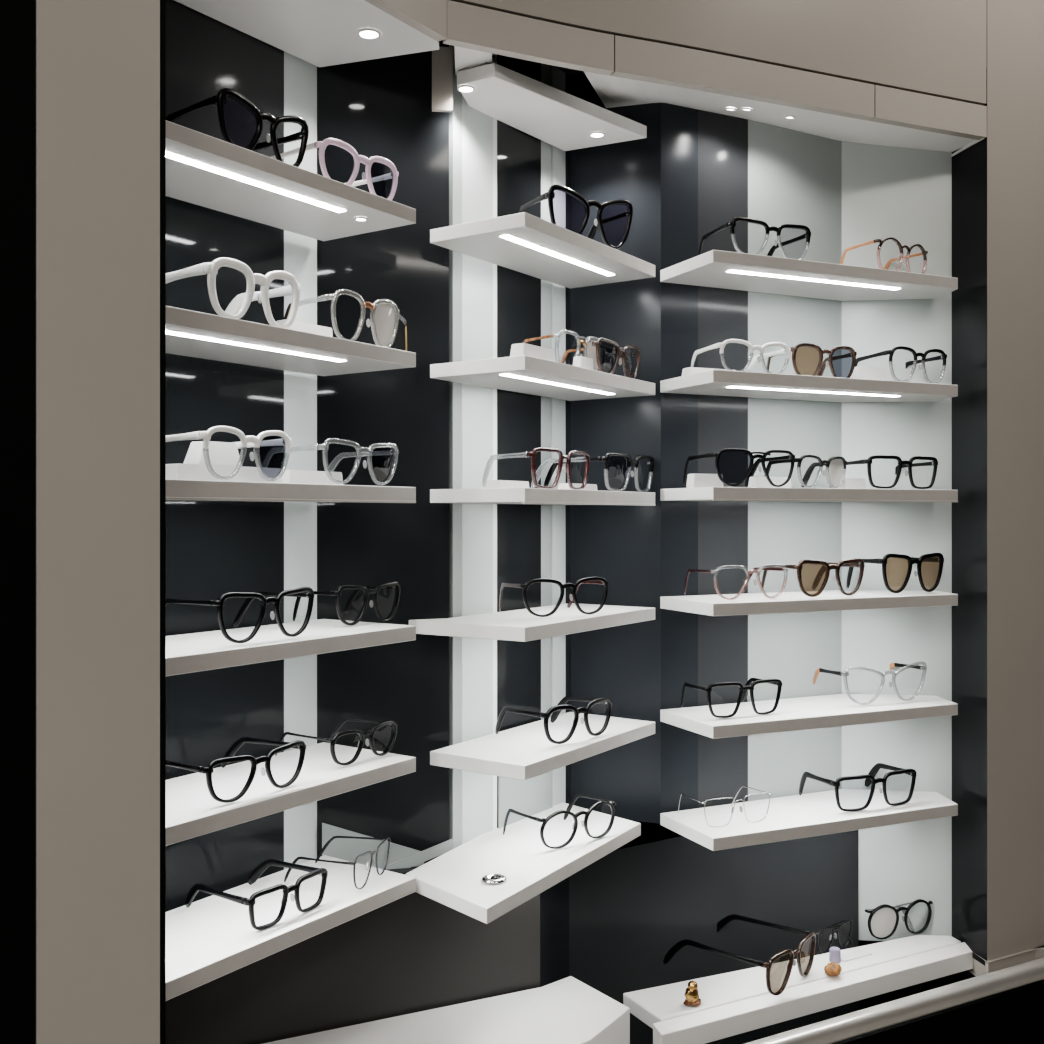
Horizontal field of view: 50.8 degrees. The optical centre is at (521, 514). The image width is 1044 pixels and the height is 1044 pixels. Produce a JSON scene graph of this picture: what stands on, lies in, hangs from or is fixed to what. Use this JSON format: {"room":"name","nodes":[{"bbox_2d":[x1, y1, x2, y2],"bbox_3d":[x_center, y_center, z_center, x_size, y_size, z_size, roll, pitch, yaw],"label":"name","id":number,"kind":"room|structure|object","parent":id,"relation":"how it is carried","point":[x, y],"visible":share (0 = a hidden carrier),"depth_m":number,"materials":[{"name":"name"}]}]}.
{"room":"shop","nodes":[
{"label":"shop","id":0,"kind":"room"},
{"bbox_2d":[0,0,159,1043],"bbox_3d":[-0.535,0.100,0.763,0.022,2.790,0.635,0,0,38],"label":"wall","id":1,"kind":"structure","parent":0,"point":[97,62],"depth_m":0.94,"materials":[{"name":"beige paint"}]},
{"bbox_2d":[160,0,165,1043],"bbox_3d":[-0.338,0.100,1.016,0.022,2.790,0.006,0,0,38],"label":"trim","id":2,"kind":"structure","parent":1,"relation":"attached to","point":[162,2],"depth_m":1.01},
{"bbox_2d":[365,0,446,41],"bbox_3d":[-0.256,-0.944,1.146,0.015,0.702,0.554,0,0,34],"label":"trim","id":3,"kind":"structure","parent":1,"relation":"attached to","point":[429,17],"depth_m":1.33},
{"bbox_2d":[166,0,283,911],"bbox_3d":[-0.435,-0.113,1.247,0.015,1.180,0.429,0,0,34],"label":"wall","id":4,"kind":"structure","parent":0,"point":[214,549],"depth_m":1.33,"materials":[{"name":"black glass"}]},
{"bbox_2d":[166,855,415,1000],"bbox_3d":[-0.314,0.460,1.243,0.158,0.018,0.414,0,0,34],"label":"display shelf","id":5,"kind":"object","parent":4,"relation":"attached to","point":[208,940],"visible":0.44,"depth_m":1.23,"materials":[{"name":"white paint"}]},
{"bbox_2d":[186,859,327,929],"bbox_3d":[-0.305,0.428,1.257,0.125,0.044,0.120,0,0,34],"label":"eyeglasses","id":6,"kind":"object","parent":5,"relation":"on","point":[250,902],"visible":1,"depth_m":1.23,"materials":[{"name":"plastic"}]},
{"bbox_2d":[284,836,390,888],"bbox_3d":[-0.229,0.428,1.365,0.105,0.044,0.103,0,0,18],"label":"eyeglasses","id":7,"kind":"object","parent":5,"relation":"on","point":[388,839],"visible":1,"depth_m":1.34,"materials":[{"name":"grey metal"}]},
{"bbox_2d":[166,120,415,240],"bbox_3d":[-0.314,-0.371,1.243,0.159,0.019,0.414,0,0,34],"label":"display shelf","id":8,"kind":"object","parent":4,"relation":"attached to","point":[204,170],"visible":0.56,"depth_m":1.25,"materials":[{"name":"white paint"}]},
{"bbox_2d":[166,88,308,166],"bbox_3d":[-0.326,-0.414,1.225,0.127,0.062,0.130,0,0,34],"label":"eyeglasses","id":9,"kind":"object","parent":8,"relation":"on","point":[240,120],"visible":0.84,"depth_m":1.17,"materials":[{"name":"plastic"}]},
{"bbox_2d":[271,138,397,199],"bbox_3d":[-0.240,-0.410,1.351,0.128,0.054,0.139,0,0,34],"label":"eyeglasses","id":10,"kind":"object","parent":8,"relation":"on","point":[381,179],"visible":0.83,"depth_m":1.33,"materials":[{"name":"plastic"}]},
{"bbox_2d":[166,742,415,845],"bbox_3d":[-0.314,0.311,1.243,0.159,0.019,0.414,0,0,34],"label":"display shelf","id":11,"kind":"object","parent":4,"relation":"attached to","point":[191,811],"visible":0.56,"depth_m":1.24,"materials":[{"name":"white paint"}]},
{"bbox_2d":[166,737,305,802],"bbox_3d":[-0.332,0.275,1.211,0.134,0.049,0.141,0,0,34],"label":"eyeglasses","id":12,"kind":"object","parent":11,"relation":"on","point":[229,757],"visible":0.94,"depth_m":1.18,"materials":[{"name":"plastic"}]},
{"bbox_2d":[275,719,397,765],"bbox_3d":[-0.234,0.278,1.373,0.113,0.043,0.121,0,0,34],"label":"eyeglasses","id":13,"kind":"object","parent":11,"relation":"on","point":[335,735],"visible":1,"depth_m":1.34,"materials":[{"name":"plastic"}]},
{"bbox_2d":[166,306,415,375],"bbox_3d":[-0.314,-0.193,1.243,0.159,0.019,0.414,0,0,34],"label":"display shelf","id":14,"kind":"object","parent":4,"relation":"attached to","point":[189,333],"visible":0.56,"depth_m":1.23,"materials":[{"name":"laminate"}]},
{"bbox_2d":[166,257,300,327],"bbox_3d":[-0.333,-0.236,1.214,0.129,0.063,0.132,0,0,34],"label":"eyeglasses","id":15,"kind":"object","parent":14,"relation":"on","point":[237,308],"visible":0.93,"depth_m":1.17,"materials":[{"name":"plastic"}]},
{"bbox_2d":[276,319,332,336],"bbox_3d":[-0.261,-0.215,1.317,0.022,0.026,0.079,0,0,34],"label":"display riser","id":16,"kind":"object","parent":14,"relation":"on","point":[296,325],"visible":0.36,"depth_m":1.31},
{"bbox_2d":[284,295,406,350],"bbox_3d":[-0.204,-0.234,1.383,0.105,0.061,0.199,0,0,34],"label":"eyeglasses","id":17,"kind":"object","parent":14,"relation":"on","point":[384,314],"visible":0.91,"depth_m":1.35,"materials":[{"name":"plastic"}]},
{"bbox_2d":[166,619,415,675],"bbox_3d":[-0.314,0.147,1.243,0.159,0.019,0.414,0,0,34],"label":"display shelf","id":18,"kind":"object","parent":4,"relation":"attached to","point":[210,650],"visible":0.56,"depth_m":1.22,"materials":[{"name":"white paint"}]},
{"bbox_2d":[166,587,313,642],"bbox_3d":[-0.323,0.108,1.228,0.128,0.055,0.141,0,0,34],"label":"eyeglasses","id":19,"kind":"object","parent":18,"relation":"on","point":[296,592],"visible":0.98,"depth_m":1.19,"materials":[{"name":"plastic"}]},
{"bbox_2d":[293,581,400,624],"bbox_3d":[-0.226,0.111,1.406,0.094,0.051,0.121,0,0,34],"label":"eyeglasses","id":20,"kind":"object","parent":18,"relation":"on","point":[368,590],"visible":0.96,"depth_m":1.39,"materials":[{"name":"plastic"}]},
{"bbox_2d":[166,479,415,502],"bbox_3d":[-0.314,-0.025,1.243,0.159,0.020,0.414,0,0,34],"label":"display shelf","id":21,"kind":"object","parent":4,"relation":"attached to","point":[176,489],"visible":0.58,"depth_m":1.19,"materials":[{"name":"white paint"}]},
{"bbox_2d":[166,441,282,482],"bbox_3d":[-0.332,-0.057,1.207,0.044,0.044,0.149,0,0,34],"label":"display riser","id":22,"kind":"object","parent":21,"relation":"on","point":[173,471],"depth_m":1.18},
{"bbox_2d":[166,426,290,477],"bbox_3d":[-0.339,-0.065,1.206,0.127,0.056,0.123,0,0,34],"label":"eyeglasses","id":23,"kind":"object","parent":21,"relation":"on","point":[272,445],"visible":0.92,"depth_m":1.19,"materials":[{"name":"plastic"}]},
{"bbox_2d":[281,470,342,484],"bbox_3d":[-0.254,-0.044,1.321,0.022,0.018,0.093,0,0,34],"label":"display riser","id":24,"kind":"object","parent":21,"relation":"on","point":[288,476],"visible":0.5,"depth_m":1.31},
{"bbox_2d":[319,445,394,482],"bbox_3d":[-0.239,-0.063,1.352,0.127,0.053,0.134,0,0,34],"label":"eyeglasses","id":25,"kind":"object","parent":21,"relation":"on","point":[381,458],"visible":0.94,"depth_m":1.35,"materials":[{"name":"plastic"}]},
{"bbox_2d":[284,51,316,869],"bbox_3d":[-0.300,-0.113,1.451,0.022,1.180,0.059,0,0,34],"label":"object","id":26,"kind":"structure","parent":4,"relation":"attached to","point":[300,76],"depth_m":1.44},
{"bbox_2d":[174,0,492,74],"bbox_3d":[-0.276,-0.600,1.255,0.238,0.007,0.712,0,0,34],"label":"ceiling","id":27,"kind":"structure","parent":0,"point":[321,33],"depth_m":1.35,"materials":[{"name":"paint"}]},
{"bbox_2d":[357,28,380,39],"bbox_3d":[-0.189,-0.595,1.361,0.030,0.002,0.030,0,0,0],"label":"recessed light","id":28,"kind":"object","parent":27,"relation":"in","point":[364,33],"visible":1,"depth_m":1.36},
{"bbox_2d":[166,892,539,1043],"bbox_3d":[-0.338,0.988,1.369,0.796,1.014,0.015,0,0,-25],"label":"wall","id":29,"kind":"structure","parent":0,"point":[414,952],"depth_m":1.43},
{"bbox_2d":[317,40,448,863],"bbox_3d":[-0.188,-0.113,1.495,0.178,1.180,0.015,0,0,-12],"label":"wall","id":30,"kind":"structure","parent":0,"point":[382,107],"depth_m":1.49,"materials":[{"name":"black glass"}]},
{"bbox_2d":[322,823,423,868],"bbox_3d":[-0.200,0.444,1.482,0.137,0.067,0.002,0,0,-12],"label":"trim","id":31,"kind":"structure","parent":30,"relation":"attached to","point":[348,849],"depth_m":1.48,"materials":[{"name":"grey paint"}]},
{"bbox_2d":[386,839,452,868],"bbox_3d":[-0.139,0.465,1.493,0.090,0.047,0.002,0,0,-12],"label":"trim","id":32,"kind":"structure","parent":30,"relation":"attached to","point":[442,848],"depth_m":1.49,"materials":[{"name":"white paint"}]},
{"bbox_2d":[449,45,461,848],"bbox_3d":[-0.098,-0.113,1.528,0.022,1.180,0.020,0,0,35],"label":"trim","id":33,"kind":"structure","parent":30,"relation":"attached to","point":[455,117],"depth_m":1.52,"materials":[{"name":"white paint"}]},
{"bbox_2d":[497,55,570,827],"bbox_3d":[0.015,-0.113,1.683,0.015,1.180,0.200,0,0,35],"label":"wall","id":34,"kind":"structure","parent":0,"point":[518,152],"depth_m":1.65,"materials":[{"name":"black glass"}]},
{"bbox_2d":[462,54,492,843],"bbox_3d":[-0.072,-0.113,1.566,0.022,1.180,0.072,0,0,35],"label":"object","id":35,"kind":"structure","parent":34,"relation":"attached to","point":[477,127],"depth_m":1.56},
{"bbox_2d":[493,54,496,829],"bbox_3d":[-0.048,-0.113,1.600,0.022,1.180,0.010,0,0,35],"label":"trim","id":36,"kind":"structure","parent":34,"relation":"attached to","point":[495,55],"depth_m":1.59,"materials":[{"name":"white paint"}]},
{"bbox_2d":[498,770,552,827],"bbox_3d":[0.006,0.413,1.655,0.002,0.130,0.142,0,0,35],"label":"trim","id":37,"kind":"structure","parent":34,"relation":"attached to","point":[534,795],"depth_m":1.65,"materials":[{"name":"white paint"}]},
{"bbox_2d":[409,603,654,641],"bbox_3d":[0.025,0.149,1.565,0.184,0.019,0.358,0,0,34],"label":"display shelf","id":38,"kind":"object","parent":34,"relation":"attached to","point":[520,625],"visible":0.85,"depth_m":1.47,"materials":[{"name":"white paint"}]},
{"bbox_2d":[499,577,608,616],"bbox_3d":[0.041,0.112,1.544,0.142,0.052,0.096,0,0,-30],"label":"eyeglasses","id":39,"kind":"object","parent":38,"relation":"on","point":[589,580],"visible":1,"depth_m":1.51,"materials":[{"name":"plastic"}]},
{"bbox_2d":[430,212,654,288],"bbox_3d":[0.040,-0.368,1.558,0.152,0.019,0.354,0,0,34],"label":"display shelf","id":40,"kind":"object","parent":34,"relation":"attached to","point":[526,243],"visible":1,"depth_m":1.51,"materials":[{"name":"white paint"}]},
{"bbox_2d":[518,185,632,248],"bbox_3d":[0.071,-0.416,1.583,0.154,0.073,0.106,0,0,-36],"label":"eyeglasses","id":41,"kind":"object","parent":40,"relation":"on","point":[569,210],"visible":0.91,"depth_m":1.54,"materials":[{"name":"plastic"}]},
{"bbox_2d":[430,355,654,400],"bbox_3d":[0.040,-0.190,1.558,0.152,0.019,0.354,0,0,34],"label":"display shelf","id":42,"kind":"object","parent":34,"relation":"attached to","point":[524,374],"visible":1,"depth_m":1.49,"materials":[{"name":"laminate"}]},
{"bbox_2d":[510,343,554,361],"bbox_3d":[0.014,-0.210,1.451,0.022,0.022,0.079,0,0,34],"label":"display riser","id":43,"kind":"object","parent":42,"relation":"on","point":[519,349],"visible":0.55,"depth_m":1.43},
{"bbox_2d":[523,334,597,370],"bbox_3d":[0.056,-0.232,1.619,0.083,0.062,0.132,0,0,34],"label":"eyeglasses","id":44,"kind":"object","parent":42,"relation":"on","point":[590,350],"visible":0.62,"depth_m":1.62,"materials":[{"name":"clear plastic"}]},
{"bbox_2d":[573,356,593,369],"bbox_3d":[0.086,-0.210,1.550,0.015,0.022,0.036,0,0,34],"label":"display riser","id":45,"kind":"object","parent":42,"relation":"on","point":[579,361],"visible":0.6,"depth_m":1.54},
{"bbox_2d":[592,337,640,378],"bbox_3d":[0.140,-0.226,1.608,0.020,0.052,0.132,0,0,31],"label":"eyeglasses","id":46,"kind":"object","parent":42,"relation":"on","point":[608,352],"visible":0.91,"depth_m":1.59,"materials":[{"name":"plastic"}]},
{"bbox_2d":[430,712,654,779],"bbox_3d":[0.040,0.322,1.558,0.152,0.019,0.354,0,0,34],"label":"display shelf","id":47,"kind":"object","parent":34,"relation":"attached to","point":[524,752],"visible":1,"depth_m":1.49,"materials":[{"name":"white paint"}]},
{"bbox_2d":[495,696,611,743],"bbox_3d":[0.043,0.283,1.552,0.114,0.054,0.143,0,0,44],"label":"eyeglasses","id":48,"kind":"object","parent":47,"relation":"on","point":[555,711],"visible":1,"depth_m":1.52,"materials":[{"name":"plastic"}]},
{"bbox_2d":[430,488,655,505],"bbox_3d":[0.040,-0.024,1.558,0.152,0.020,0.354,0,0,34],"label":"display shelf","id":49,"kind":"object","parent":34,"relation":"attached to","point":[539,496],"visible":1,"depth_m":1.44,"materials":[{"name":"white paint"}]},
{"bbox_2d":[486,480,528,487],"bbox_3d":[-0.019,-0.040,1.487,0.022,0.012,0.073,0,0,34],"label":"display riser","id":50,"kind":"object","parent":49,"relation":"on","point":[491,483],"visible":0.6,"depth_m":1.47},
{"bbox_2d":[527,448,589,489],"bbox_3d":[0.020,-0.061,1.508,0.098,0.053,0.148,0,0,34],"label":"eyeglasses","id":51,"kind":"object","parent":49,"relation":"on","point":[533,454],"visible":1,"depth_m":1.47,"materials":[{"name":"plastic"}]},
{"bbox_2d":[544,452,653,488],"bbox_3d":[0.118,-0.063,1.674,0.122,0.056,0.153,0,0,34],"label":"eyeglasses","id":52,"kind":"object","parent":49,"relation":"on","point":[616,465],"visible":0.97,"depth_m":1.61,"materials":[{"name":"plastic"}]},
{"bbox_2d":[541,63,550,719],"bbox_3d":[0.029,-0.113,1.710,0.022,1.180,0.029,0,0,35],"label":"trim","id":53,"kind":"structure","parent":34,"relation":"attached to","point":[545,68],"depth_m":1.70,"materials":[{"name":"white paint"}]},
{"bbox_2d":[457,63,646,150],"bbox_3d":[0.024,-0.581,1.596,0.131,0.021,0.343,0,0,44],"label":"display shelf","id":54,"kind":"object","parent":34,"relation":"attached to","point":[560,119],"depth_m":1.57,"materials":[{"name":"white paint"}]},
{"bbox_2d":[551,65,564,805],"bbox_3d":[0.049,-0.113,1.740,0.022,1.180,0.038,0,0,35],"label":"trim","id":55,"kind":"structure","parent":34,"relation":"attached to","point":[557,75],"depth_m":1.73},
{"bbox_2d":[540,877,568,986],"bbox_3d":[0.042,0.988,1.623,0.015,1.014,0.184,0,0,15],"label":"wall","id":56,"kind":"structure","parent":0,"point":[554,901],"depth_m":1.61,"materials":[{"name":"black paint"}]},
{"bbox_2d":[571,73,660,823],"bbox_3d":[0.149,-0.113,1.737,0.150,1.180,0.015,0,0,24],"label":"wall","id":57,"kind":"structure","parent":0,"point":[620,545],"depth_m":1.73,"materials":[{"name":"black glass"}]},
{"bbox_2d":[569,830,857,1043],"bbox_3d":[0.315,0.988,1.779,0.503,1.014,0.015,0,0,-14],"label":"wall","id":58,"kind":"structure","parent":0,"point":[630,906],"depth_m":1.76,"materials":[{"name":"paint"}]},
{"bbox_2d":[385,820,681,892],"bbox_3d":[-0.024,0.479,1.579,1.274,0.002,0.192,0,0,-33],"label":"trim","id":59,"kind":"structure","parent":58,"relation":"on","point":[650,832],"depth_m":1.63,"materials":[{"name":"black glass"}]},
{"bbox_2d":[406,802,640,923],"bbox_3d":[0.002,0.465,1.518,0.185,0.019,0.465,0,0,31],"label":"display shelf","id":60,"kind":"object","parent":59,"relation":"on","point":[453,879],"visible":0.81,"depth_m":1.45,"materials":[{"name":"white paint"}]},
{"bbox_2d":[482,874,505,884],"bbox_3d":[-0.035,0.452,1.368,0.031,0.006,0.031,0,0,0],"label":"disc","id":61,"kind":"object","parent":60,"relation":"on","point":[491,879],"visible":1,"depth_m":1.36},
{"bbox_2d":[503,794,615,848],"bbox_3d":[0.051,0.427,1.555,0.143,0.053,0.104,0,0,-40],"label":"eyeglasses","id":62,"kind":"object","parent":60,"relation":"on","point":[611,803],"visible":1,"depth_m":1.52,"materials":[{"name":"plastic"}]},
{"bbox_2d":[623,935,972,1043],"bbox_3d":[0.438,0.710,1.681,0.629,0.037,0.118,0,0,-28],"label":"display shelf","id":63,"kind":"object","parent":58,"relation":"attached to","point":[733,1003],"visible":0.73,"depth_m":1.62,"materials":[{"name":"white paint"}]},
{"bbox_2d":[683,981,700,1005],"bbox_3d":[0.240,0.675,1.553,0.026,0.033,0.021,0,0,0],"label":"ornament","id":64,"kind":"object","parent":63,"relation":"on","point":[691,994],"visible":1,"depth_m":1.55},
{"bbox_2d":[663,914,815,995],"bbox_3d":[0.330,0.659,1.672,0.193,0.063,0.152,0,0,41],"label":"sunglasses","id":65,"kind":"object","parent":63,"relation":"on","point":[779,966],"visible":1,"depth_m":1.62,"materials":[{"name":"plastic"}]},
{"bbox_2d":[814,919,852,953],"bbox_3d":[0.496,0.670,1.749,0.086,0.041,0.016,0,0,-38],"label":"eyeglasses","id":66,"kind":"object","parent":63,"relation":"on","point":[833,926],"visible":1,"depth_m":1.75,"materials":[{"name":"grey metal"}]},
{"bbox_2d":[841,949,871,961],"bbox_3d":[0.521,0.691,1.726,0.060,0.001,0.020,0,0,-29],"label":"price card","id":67,"kind":"object","parent":63,"relation":"on","point":[860,953],"visible":0.86,"depth_m":1.72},
{"bbox_2d":[865,899,932,939],"bbox_3d":[0.618,0.661,1.804,0.130,0.058,0.021,0,0,-20],"label":"eyeglasses","id":68,"kind":"object","parent":63,"relation":"on","point":[883,920],"visible":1,"depth_m":1.79,"materials":[{"name":"plastic"}]},
{"bbox_2d":[451,0,986,104],"bbox_3d":[0.312,-0.971,1.564,0.899,0.649,0.029,0,0,-23],"label":"wall","id":69,"kind":"structure","parent":0,"point":[938,48],"depth_m":1.61,"materials":[{"name":"beige paint"}]},
{"bbox_2d":[432,47,451,111],"bbox_3d":[-0.107,-0.587,1.481,0.028,0.085,0.007,0,0,-6],"label":"trim","id":70,"kind":"structure","parent":69,"relation":"attached to","point":[441,58],"depth_m":1.48,"materials":[{"name":"beige paint"}]},
{"bbox_2d":[443,0,613,74],"bbox_3d":[0.012,-0.618,1.429,0.240,0.049,0.017,0,0,-25],"label":"trim","id":71,"kind":"structure","parent":69,"relation":"attached to","point":[468,26],"depth_m":1.42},
{"bbox_2d":[610,35,873,120],"bbox_3d":[0.323,-0.618,1.563,0.436,0.049,0.017,0,0,-23],"label":"trim","id":72,"kind":"structure","parent":69,"relation":"attached to","point":[635,59],"depth_m":1.55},
{"bbox_2d":[869,85,986,139],"bbox_3d":[0.626,-0.618,1.692,0.220,0.049,0.015,0,0,-23],"label":"trim","id":73,"kind":"structure","parent":69,"relation":"attached to","point":[897,107],"depth_m":1.69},
{"bbox_2d":[661,103,841,812],"bbox_3d":[0.372,-0.113,1.778,0.352,1.180,0.015,0,0,-24],"label":"wall","id":74,"kind":"structure","parent":0,"point":[795,177],"depth_m":1.76,"materials":[{"name":"grey glass"}]},
{"bbox_2d":[660,789,957,850],"bbox_3d":[0.461,0.466,1.721,0.485,0.019,0.152,0,0,-24],"label":"display shelf","id":75,"kind":"object","parent":74,"relation":"attached to","point":[817,813],"visible":1,"depth_m":1.68,"materials":[{"name":"white paint"}]},
{"bbox_2d":[678,786,771,826],"bbox_3d":[0.301,0.435,1.659,0.122,0.043,0.092,0,0,-24],"label":"eyeglasses","id":76,"kind":"object","parent":75,"relation":"on","point":[769,794],"visible":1,"depth_m":1.63,"materials":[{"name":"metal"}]},
{"bbox_2d":[799,763,915,811],"bbox_3d":[0.532,0.428,1.754,0.163,0.056,0.112,0,0,-24],"label":"eyeglasses","id":77,"kind":"object","parent":75,"relation":"on","point":[870,779],"visible":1,"depth_m":1.71,"materials":[{"name":"plastic"}]},
{"bbox_2d":[660,250,957,300],"bbox_3d":[0.461,-0.366,1.721,0.485,0.019,0.152,0,0,-24],"label":"display shelf","id":78,"kind":"object","parent":74,"relation":"attached to","point":[713,268],"visible":1,"depth_m":1.68,"materials":[{"name":"laminate"}]},
{"bbox_2d":[698,217,810,255],"bbox_3d":[0.348,-0.405,1.668,0.146,0.055,0.115,0,0,-24],"label":"eyeglasses","id":79,"kind":"object","parent":78,"relation":"on","point":[732,224],"visible":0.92,"depth_m":1.63,"materials":[{"name":"plastic"}]},
{"bbox_2d":[840,237,927,269],"bbox_3d":[0.579,-0.404,1.769,0.134,0.056,0.092,0,0,-37],"label":"eyeglasses","id":80,"kind":"object","parent":78,"relation":"on","point":[896,241],"visible":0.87,"depth_m":1.75,"materials":[{"name":"plastic"}]},
{"bbox_2d":[660,694,957,738],"bbox_3d":[0.461,0.308,1.721,0.485,0.019,0.152,0,0,-24],"label":"display shelf","id":81,"kind":"object","parent":74,"relation":"attached to","point":[835,710],"visible":0.99,"depth_m":1.68,"materials":[{"name":"white paint"}]},
{"bbox_2d":[681,678,781,717],"bbox_3d":[0.313,0.271,1.663,0.136,0.053,0.098,0,0,-24],"label":"eyeglasses","id":82,"kind":"object","parent":81,"relation":"on","point":[751,682],"visible":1,"depth_m":1.62,"materials":[{"name":"plastic"}]},
{"bbox_2d":[813,663,923,683],"bbox_3d":[0.558,0.266,1.773,0.168,0.062,0.099,0,0,-24],"label":"eyeglasses","id":83,"kind":"object","parent":81,"relation":"on","point":[891,665],"visible":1,"depth_m":1.78,"materials":[{"name":"plastic"}]},
{"bbox_2d":[660,369,957,402],"bbox_3d":[0.461,-0.196,1.721,0.485,0.019,0.152,0,0,-24],"label":"display shelf","id":84,"kind":"object","parent":74,"relation":"attached to","point":[711,382],"visible":1,"depth_m":1.67,"materials":[{"name":"laminate"}]},
{"bbox_2d":[691,339,789,371],"bbox_3d":[0.326,-0.232,1.665,0.128,0.049,0.103,0,0,-24],"label":"eyeglasses","id":85,"kind":"object","parent":84,"relation":"on","point":[786,350],"visible":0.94,"depth_m":1.64,"materials":[{"name":"plastic"}]},
{"bbox_2d":[766,343,856,377],"bbox_3d":[0.450,-0.235,1.728,0.126,0.054,0.090,0,0,-24],"label":"sunglasses","id":86,"kind":"object","parent":84,"relation":"on","point":[807,358],"visible":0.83,"depth_m":1.69,"materials":[{"name":"plastic"}]},
{"bbox_2d":[850,366,884,379],"bbox_3d":[0.554,-0.221,1.765,0.057,0.030,0.022,0,0,-24],"label":"display riser","id":87,"kind":"object","parent":84,"relation":"on","point":[860,372],"visible":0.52,"depth_m":1.75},
{"bbox_2d":[855,346,946,368],"bbox_3d":[0.605,-0.235,1.781,0.120,0.056,0.113,0,0,-24],"label":"eyeglasses","id":88,"kind":"object","parent":84,"relation":"on","point":[890,353],"visible":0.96,"depth_m":1.74,"materials":[{"name":"plastic"}]},
{"bbox_2d":[660,590,957,615],"bbox_3d":[0.461,0.135,1.721,0.485,0.019,0.152,0,0,-24],"label":"display shelf","id":89,"kind":"object","parent":74,"relation":"attached to","point":[829,600],"visible":0.93,"depth_m":1.65,"materials":[{"name":"white paint"}]},
{"bbox_2d":[684,567,785,594],"bbox_3d":[0.318,0.098,1.659,0.134,0.051,0.106,0,0,-24],"label":"eyeglasses","id":90,"kind":"object","parent":89,"relation":"on","point":[753,570],"visible":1,"depth_m":1.68,"materials":[{"name":"plastic"}]},
{"bbox_2d":[761,558,864,596],"bbox_3d":[0.448,0.095,1.712,0.130,0.057,0.114,0,0,-24],"label":"sunglasses","id":91,"kind":"object","parent":89,"relation":"on","point":[812,575],"visible":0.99,"depth_m":1.66,"materials":[{"name":"plastic"}]},
{"bbox_2d":[847,553,943,592],"bbox_3d":[0.602,0.092,1.786,0.128,0.063,0.104,0,0,-24],"label":"sunglasses","id":92,"kind":"object","parent":89,"relation":"on","point":[896,568],"visible":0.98,"depth_m":1.74,"materials":[{"name":"plastic"}]},
{"bbox_2d":[660,487,957,501],"bbox_3d":[0.461,-0.030,1.721,0.485,0.020,0.152,0,0,-24],"label":"display shelf","id":93,"kind":"object","parent":74,"relation":"attached to","point":[697,493],"visible":1,"depth_m":1.64,"materials":[{"name":"white paint"}]},
{"bbox_2d":[686,474,723,487],"bbox_3d":[0.270,-0.050,1.623,0.052,0.020,0.022,0,0,-24],"label":"display riser","id":94,"kind":"object","parent":93,"relation":"on","point":[693,480],"visible":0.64,"depth_m":1.61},
{"bbox_2d":[683,448,794,486],"bbox_3d":[0.323,-0.069,1.657,0.142,0.055,0.115,0,0,-24],"label":"eyeglasses","id":95,"kind":"object","parent":93,"relation":"on","point":[733,466],"visible":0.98,"depth_m":1.60,"materials":[{"name":"plastic"}]},
{"bbox_2d":[748,477,790,487],"bbox_3d":[0.380,-0.049,1.688,0.067,0.018,0.022,0,0,-24],"label":"display riser","id":96,"kind":"object","parent":93,"relation":"on","point":[753,481],"visible":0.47,"depth_m":1.68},
{"bbox_2d":[764,455,846,486],"bbox_3d":[0.440,-0.066,1.714,0.124,0.050,0.082,0,0,-39],"label":"eyeglasses","id":97,"kind":"object","parent":93,"relation":"on","point":[836,465],"visible":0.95,"depth_m":1.70,"materials":[{"name":"plastic"}]},
{"bbox_2d":[837,478,865,488],"bbox_3d":[0.519,-0.049,1.733,0.039,0.017,0.022,0,0,-24],"label":"display riser","id":98,"kind":"object","parent":93,"relation":"on","point":[845,482],"visible":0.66,"depth_m":1.72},
{"bbox_2d":[830,455,937,488],"bbox_3d":[0.580,-0.067,1.773,0.145,0.052,0.112,0,0,-24],"label":"eyeglasses","id":99,"kind":"object","parent":93,"relation":"on","point":[934,462],"visible":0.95,"depth_m":1.73,"materials":[{"name":"plastic"}]},
{"bbox_2d":[583,71,975,151],"bbox_3d":[0.372,-0.623,1.710,0.716,0.057,0.227,0,0,-22],"label":"ceiling","id":100,"kind":"structure","parent":0,"point":[613,91],"depth_m":1.69,"materials":[{"name":"paint"}]},
{"bbox_2d":[842,141,951,940],"bbox_3d":[0.624,0.004,1.839,0.178,1.413,0.015,0,0,6],"label":"wall","id":101,"kind":"structure","parent":0,"point":[902,194],"depth_m":1.83,"materials":[{"name":"paint"}]},
{"bbox_2d":[858,940,975,1010],"bbox_3d":[0.000,0.100,2.950,6.000,2.800,0.100,0,0,0],"label":"wall","id":102,"kind":"structure","parent":0,"point":[918,988],"depth_m":2.90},
{"bbox_2d":[832,0,1043,1043],"bbox_3d":[0.810,0.100,1.763,1.603,2.790,0.058,0,0,-28],"label":"wall","id":103,"kind":"structure","parent":0,"point":[1015,28],"depth_m":1.75,"materials":[{"name":"beige paint"}]},
{"bbox_2d":[744,957,1043,1043],"bbox_3d":[0.557,0.712,1.588,0.919,0.025,0.026,0,0,-28],"label":"rail","id":104,"kind":"object","parent":103,"relation":"attached to","point":[836,1029],"visible":1,"depth_m":1.58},
{"bbox_2d":[968,945,1043,975],"bbox_3d":[0.927,0.719,1.851,0.456,0.036,0.126,0,0,-18],"label":"trim","id":105,"kind":"structure","parent":103,"relation":"attached to","point":[1014,959],"depth_m":1.75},
{"bbox_2d":[952,104,986,965],"bbox_3d":[0.726,0.004,1.779,0.023,1.413,0.102,0,0,-3],"label":"wall","id":106,"kind":"structure","parent":0,"point":[969,166],"depth_m":1.77,"materials":[{"name":"black glass"}]},
{"bbox_3d":[0.000,1.525,-0.550,6.000,0.050,6.900,0,0,0],"label":"floor","id":107,"kind":"structure","parent":0,"visible":0},
{"bbox_2d":[263,976,629,1043],"bbox_3d":[-0.140,1.075,1.319,0.634,0.840,0.251,0,0,-27],"label":"plinth","id":108,"kind":"object","parent":107,"relation":"on","point":[567,1010],"visible":1,"depth_m":1.42,"materials":[{"name":"white paint"}]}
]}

